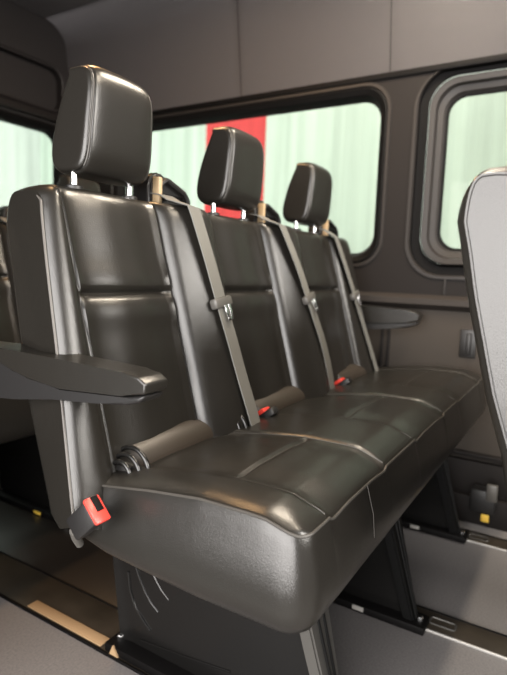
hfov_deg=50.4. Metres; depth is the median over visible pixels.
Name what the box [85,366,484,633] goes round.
seat cushion
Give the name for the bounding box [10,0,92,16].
ceiling
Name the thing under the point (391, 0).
trim
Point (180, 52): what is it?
wall panel
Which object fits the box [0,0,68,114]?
panel
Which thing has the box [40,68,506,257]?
window glass
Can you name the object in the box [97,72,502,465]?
wall
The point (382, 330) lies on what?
trim
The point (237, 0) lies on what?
trim
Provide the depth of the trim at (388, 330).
2.05 m
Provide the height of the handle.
0.100 m
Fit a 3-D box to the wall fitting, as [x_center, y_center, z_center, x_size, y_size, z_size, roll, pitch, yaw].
[0.793,0.556,1.850,0.085,0.135,0.070,6,8,31]
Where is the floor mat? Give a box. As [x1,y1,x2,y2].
[0,486,116,606]
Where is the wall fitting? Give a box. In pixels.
[469,484,497,522]
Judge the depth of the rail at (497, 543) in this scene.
1.78 m
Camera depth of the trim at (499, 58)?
2.04 m
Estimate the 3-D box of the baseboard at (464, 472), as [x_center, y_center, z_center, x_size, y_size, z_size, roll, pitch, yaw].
[0.488,0.518,2.102,3.520,0.220,0.042,6,8,31]
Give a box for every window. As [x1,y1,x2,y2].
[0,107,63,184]
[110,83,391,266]
[405,63,506,279]
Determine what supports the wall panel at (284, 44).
attached to the wall at (391, 271)
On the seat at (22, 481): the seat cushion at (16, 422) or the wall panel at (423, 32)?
the seat cushion at (16, 422)
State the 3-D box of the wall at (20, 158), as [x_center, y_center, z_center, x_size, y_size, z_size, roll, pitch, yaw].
[-4.377,-1.645,4.032,0.003,4.700,6.500,6,8,31]
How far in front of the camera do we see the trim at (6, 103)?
2.57 m
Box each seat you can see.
[0,65,484,674]
[0,175,99,521]
[457,166,506,496]
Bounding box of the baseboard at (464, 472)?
[447,455,506,531]
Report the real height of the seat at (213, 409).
1.202 m
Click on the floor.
(467, 582)
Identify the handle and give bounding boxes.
[459,329,475,357]
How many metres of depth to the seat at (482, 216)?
0.67 m
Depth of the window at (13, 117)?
2.65 m
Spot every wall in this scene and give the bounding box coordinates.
[0,121,40,206]
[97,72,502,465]
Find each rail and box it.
[0,550,149,674]
[416,604,506,660]
[460,528,506,551]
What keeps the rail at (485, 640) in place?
on the floor
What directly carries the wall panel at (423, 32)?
attached to the wall at (391, 271)
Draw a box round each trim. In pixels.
[0,97,57,122]
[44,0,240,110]
[152,53,506,115]
[237,0,241,95]
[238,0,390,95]
[359,291,469,312]
[379,306,384,366]
[385,329,390,366]
[390,0,391,70]
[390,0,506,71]
[443,279,445,295]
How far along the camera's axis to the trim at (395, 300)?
1.98 m
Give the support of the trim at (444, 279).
attached to the wall at (391, 271)
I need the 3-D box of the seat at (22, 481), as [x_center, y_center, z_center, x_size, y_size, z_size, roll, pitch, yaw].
[-0.721,0.016,1.754,0.644,1.202,1.472,6,8,31]
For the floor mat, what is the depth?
1.61 m
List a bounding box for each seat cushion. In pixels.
[0,398,34,443]
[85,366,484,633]
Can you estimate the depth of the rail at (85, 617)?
1.36 m
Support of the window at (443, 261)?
in the wall at (391, 271)
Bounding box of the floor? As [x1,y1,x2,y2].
[0,520,506,674]

